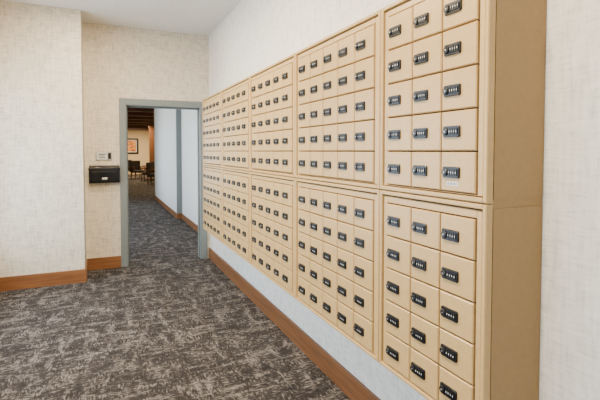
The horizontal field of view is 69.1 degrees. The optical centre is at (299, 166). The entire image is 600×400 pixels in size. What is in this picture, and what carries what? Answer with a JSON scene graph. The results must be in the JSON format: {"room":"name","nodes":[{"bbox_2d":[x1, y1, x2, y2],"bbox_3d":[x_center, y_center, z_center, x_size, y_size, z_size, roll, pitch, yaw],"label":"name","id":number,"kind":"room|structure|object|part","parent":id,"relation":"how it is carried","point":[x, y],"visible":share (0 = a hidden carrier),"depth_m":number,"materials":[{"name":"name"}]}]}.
{"room":"mail room","nodes":[
{"label":"mail room","id":0,"kind":"room"},
{"bbox_2d":[0,0,85,276],"bbox_3d":[-3.106,-0.218,5.026,1.103,3.085,0.670,-1,2,-24],"label":"wall","id":1,"kind":"structure","parent":0,"point":[43,210],"depth_m":4.78,"materials":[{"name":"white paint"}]},
{"bbox_2d":[0,259,87,291],"bbox_3d":[-2.995,1.250,5.036,0.971,0.150,0.538,-1,2,-24],"label":"baseboard","id":2,"kind":"structure","parent":1,"relation":"attached to","point":[9,283],"depth_m":4.82,"materials":[{"name":"brown wood"}]},
{"bbox_2d":[3,0,240,35],"bbox_3d":[-2.057,-1.813,5.074,3.100,0.100,17.350,-1,2,-24],"label":"ceiling","id":3,"kind":"structure","parent":0,"point":[197,17],"depth_m":4.99,"materials":[{"name":"paint"}]},
{"bbox_2d":[128,130,148,173],"bbox_3d":[-11.068,-1.427,27.972,13.000,3.900,0.150,-1,2,-24],"label":"wall","id":4,"kind":"structure","parent":0,"point":[142,135],"depth_m":28.25,"materials":[{"name":"beige paint"}]},
{"bbox_2d":[128,138,138,153],"bbox_3d":[-10.865,-1.296,27.953,0.950,1.000,0.060,-1,2,-24],"label":"framed painting","id":5,"kind":"object","parent":4,"relation":"attached to","point":[132,142],"visible":0.58,"depth_m":28.01,"materials":[{"name":"black metal"}]},
{"bbox_2d":[127,107,153,129],"bbox_3d":[-9.312,-2.379,20.137,9.450,0.650,15.500,-1,2,-24],"label":"ceiling","id":6,"kind":"structure","parent":0,"point":[137,118],"depth_m":21.05,"materials":[{"name":"brown wood"}]},
{"bbox_2d":[82,22,209,258],"bbox_3d":[-1.893,-0.247,5.862,1.797,3.085,0.150,-1,2,-24],"label":"wall","id":7,"kind":"structure","parent":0,"point":[119,61],"depth_m":5.57,"materials":[{"name":"beige paint"}]},
{"bbox_2d":[95,152,111,159],"bbox_3d":[-2.479,-0.130,5.507,0.190,0.105,0.020,-1,2,-24],"label":"sign","id":8,"kind":"object","parent":7,"relation":"attached to","point":[98,155],"depth_m":5.50,"materials":[{"name":"white plastic"}]},
{"bbox_2d":[88,165,119,182],"bbox_3d":[-2.453,0.099,5.469,0.362,0.220,0.125,-1,2,-24],"label":"box","id":9,"kind":"object","parent":7,"relation":"attached to","point":[97,173],"depth_m":5.43,"materials":[{"name":"black metal"}]},
{"bbox_2d":[88,256,120,270],"bbox_3d":[-2.485,1.232,5.553,0.385,0.150,0.018,-1,2,-24],"label":"baseboard","id":10,"kind":"structure","parent":7,"relation":"attached to","point":[112,261],"depth_m":5.54,"materials":[{"name":"brown wood"}]},
{"bbox_2d":[119,98,206,266],"bbox_3d":[-1.837,0.207,5.902,1.114,2.175,0.192,-1,2,-24],"label":"door frame","id":11,"kind":"structure","parent":7,"relation":"attached to","point":[124,103],"depth_m":5.71,"materials":[{"name":"grey paint"}]},
{"bbox_2d":[154,112,154,156],"bbox_3d":[-6.084,-0.900,12.892,9.600,3.900,0.150,-1,2,-24],"label":"wall","id":12,"kind":"structure","parent":0,"point":[154,112],"depth_m":13.59,"materials":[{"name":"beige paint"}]},
{"bbox_2d":[0,174,350,399],"bbox_3d":[-4.681,1.105,12.775,16.000,0.100,33.350,-1,2,-24],"label":"floor","id":13,"kind":"structure","parent":0,"point":[169,324],"depth_m":3.49,"materials":[{"name":"carpet"}]},
{"bbox_2d":[129,160,145,178],"bbox_3d":[-8.847,0.183,23.710,0.580,0.980,0.680,2,3,43],"label":"lounge chair","id":14,"kind":"object","parent":13,"relation":"on","point":[135,167],"visible":0.94,"depth_m":23.71,"materials":[{"name":"fabric"}]},
{"bbox_3d":[-9.023,-0.053,23.865,0.100,0.520,0.560,2,3,43],"label":"backrest","id":15,"kind":"part","parent":14,"relation":"part of","materials":[{"name":"fabric"}]},
{"bbox_3d":[-8.832,0.283,23.700,0.540,0.140,0.560,2,3,43],"label":"seat","id":16,"kind":"part","parent":14,"relation":"part of","materials":[{"name":"fabric"}]},
{"bbox_2d":[141,161,154,180],"bbox_3d":[-7.649,0.242,22.017,0.580,0.980,0.680,0,2,-6],"label":"lounge chair","id":17,"kind":"object","parent":13,"relation":"on","point":[152,162],"visible":0.62,"depth_m":21.76,"materials":[{"name":"fabric"}]},
{"bbox_3d":[-7.410,0.011,22.033,0.100,0.520,0.560,0,2,-6],"label":"backrest","id":18,"kind":"part","parent":17,"relation":"part of","materials":[{"name":"fabric"}]},
{"bbox_2d":[146,162,154,183],"bbox_3d":[-6.709,0.310,20.052,0.580,0.980,0.680,0,2,-3],"label":"lounge chair","id":19,"kind":"object","parent":13,"relation":"on","point":[149,170],"visible":0.63,"depth_m":19.78,"materials":[{"name":"fabric"}]},
{"bbox_3d":[-6.948,0.081,20.031,0.100,0.520,0.560,0,2,-3],"label":"backrest","id":20,"kind":"part","parent":19,"relation":"part of","materials":[{"name":"fabric"}]},
{"bbox_2d":[148,125,154,161],"bbox_3d":[-9.001,-1.175,26.475,0.360,3.500,0.380,-1,2,-24],"label":"wood column","id":21,"kind":"structure","parent":13,"relation":"on","point":[151,127],"depth_m":26.32,"materials":[{"name":"brown wood"}]},
{"bbox_2d":[154,108,197,224],"bbox_3d":[-2.737,-0.390,9.952,0.250,3.085,8.000,-1,2,-24],"label":"wall","id":22,"kind":"structure","parent":0,"point":[165,119],"depth_m":9.88,"materials":[{"name":"white paint"}]},
{"bbox_2d":[155,195,197,231],"bbox_3d":[-2.814,1.093,9.969,0.118,0.120,8.000,-1,2,-24],"label":"baseboard","id":23,"kind":"structure","parent":22,"relation":"attached to","point":[183,217],"depth_m":9.63,"materials":[{"name":"brown wood"}]},
{"bbox_2d":[176,109,181,213],"bbox_3d":[-2.674,-0.438,9.616,0.110,2.965,0.060,-1,2,-24],"label":"trim","id":24,"kind":"structure","parent":22,"relation":"attached to","point":[178,111],"depth_m":9.60,"materials":[{"name":"grey paint"}]},
{"bbox_2d":[209,0,599,399],"bbox_3d":[0.718,-0.112,1.998,0.238,3.085,9.050,-1,2,-24],"label":"wall","id":25,"kind":"structure","parent":0,"point":[255,35],"depth_m":1.45,"materials":[{"name":"paint"}]},
{"bbox_2d":[202,90,221,166],"bbox_3d":[-0.861,-0.391,4.845,0.278,0.780,0.908,-1,2,-24],"label":"mailboxes","id":26,"kind":"object","parent":25,"relation":"attached to","point":[211,105],"visible":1,"depth_m":4.74,"materials":[{"name":"beige metal"}]},
{"bbox_2d":[203,165,222,242],"bbox_3d":[-0.861,0.383,4.872,0.278,0.770,0.908,-1,2,-24],"label":"mailboxes","id":27,"kind":"object","parent":25,"relation":"attached to","point":[212,175],"visible":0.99,"depth_m":4.79,"materials":[{"name":"beige metal"}]},
{"bbox_2d":[222,76,249,170],"bbox_3d":[-0.484,-0.362,4.014,0.278,0.780,0.908,-1,2,-24],"label":"mailboxes","id":28,"kind":"object","parent":25,"relation":"attached to","point":[236,97],"visible":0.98,"depth_m":3.90,"materials":[{"name":"beige metal"}]},
{"bbox_2d":[222,168,251,263],"bbox_3d":[-0.484,0.412,4.041,0.278,0.770,0.908,-1,2,-24],"label":"mailboxes","id":29,"kind":"object","parent":25,"relation":"attached to","point":[235,183],"visible":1,"depth_m":3.94,"materials":[{"name":"beige metal"}]},
{"bbox_2d":[250,53,294,176],"bbox_3d":[-0.106,-0.333,3.183,0.278,0.780,0.908,-1,2,-24],"label":"mailboxes","id":30,"kind":"object","parent":25,"relation":"attached to","point":[272,88],"visible":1,"depth_m":3.05,"materials":[{"name":"beige metal"}]},
{"bbox_2d":[250,172,295,297],"bbox_3d":[-0.106,0.441,3.211,0.278,0.770,0.908,-1,2,-24],"label":"mailboxes","id":31,"kind":"object","parent":25,"relation":"attached to","point":[272,197],"visible":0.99,"depth_m":3.08,"materials":[{"name":"beige metal"}]},
{"bbox_2d":[209,247,380,399],"bbox_3d":[0.602,1.356,1.996,0.018,0.150,9.050,-1,2,-24],"label":"baseboard","id":32,"kind":"structure","parent":25,"relation":"attached to","point":[346,381],"depth_m":3.26,"materials":[{"name":"brown wood"}]},
{"bbox_2d":[295,9,380,188],"bbox_3d":[0.271,-0.304,2.353,0.278,0.780,0.908,-1,2,-24],"label":"mailboxes","id":33,"kind":"object","parent":25,"relation":"attached to","point":[338,75],"visible":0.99,"depth_m":2.19,"materials":[{"name":"beige metal"}]},
{"bbox_2d":[295,178,383,362],"bbox_3d":[0.271,0.470,2.380,0.278,0.770,0.908,-1,2,-24],"label":"mailboxes","id":34,"kind":"object","parent":25,"relation":"attached to","point":[337,225],"visible":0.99,"depth_m":2.22,"materials":[{"name":"beige metal"}]},
{"bbox_2d":[379,190,541,399],"bbox_3d":[0.580,0.494,1.699,0.278,0.770,0.578,-1,2,-24],"label":"mailboxes","id":35,"kind":"object","parent":25,"relation":"attached to","point":[460,284],"visible":1,"depth_m":1.49,"materials":[{"name":"beige metal"}]},
{"bbox_2d":[380,0,545,203],"bbox_3d":[0.580,-0.281,1.672,0.278,0.780,0.578,-1,2,-24],"label":"mailboxes","id":36,"kind":"object","parent":25,"relation":"attached to","point":[463,81],"visible":1,"depth_m":1.46,"materials":[{"name":"beige metal"}]}
]}

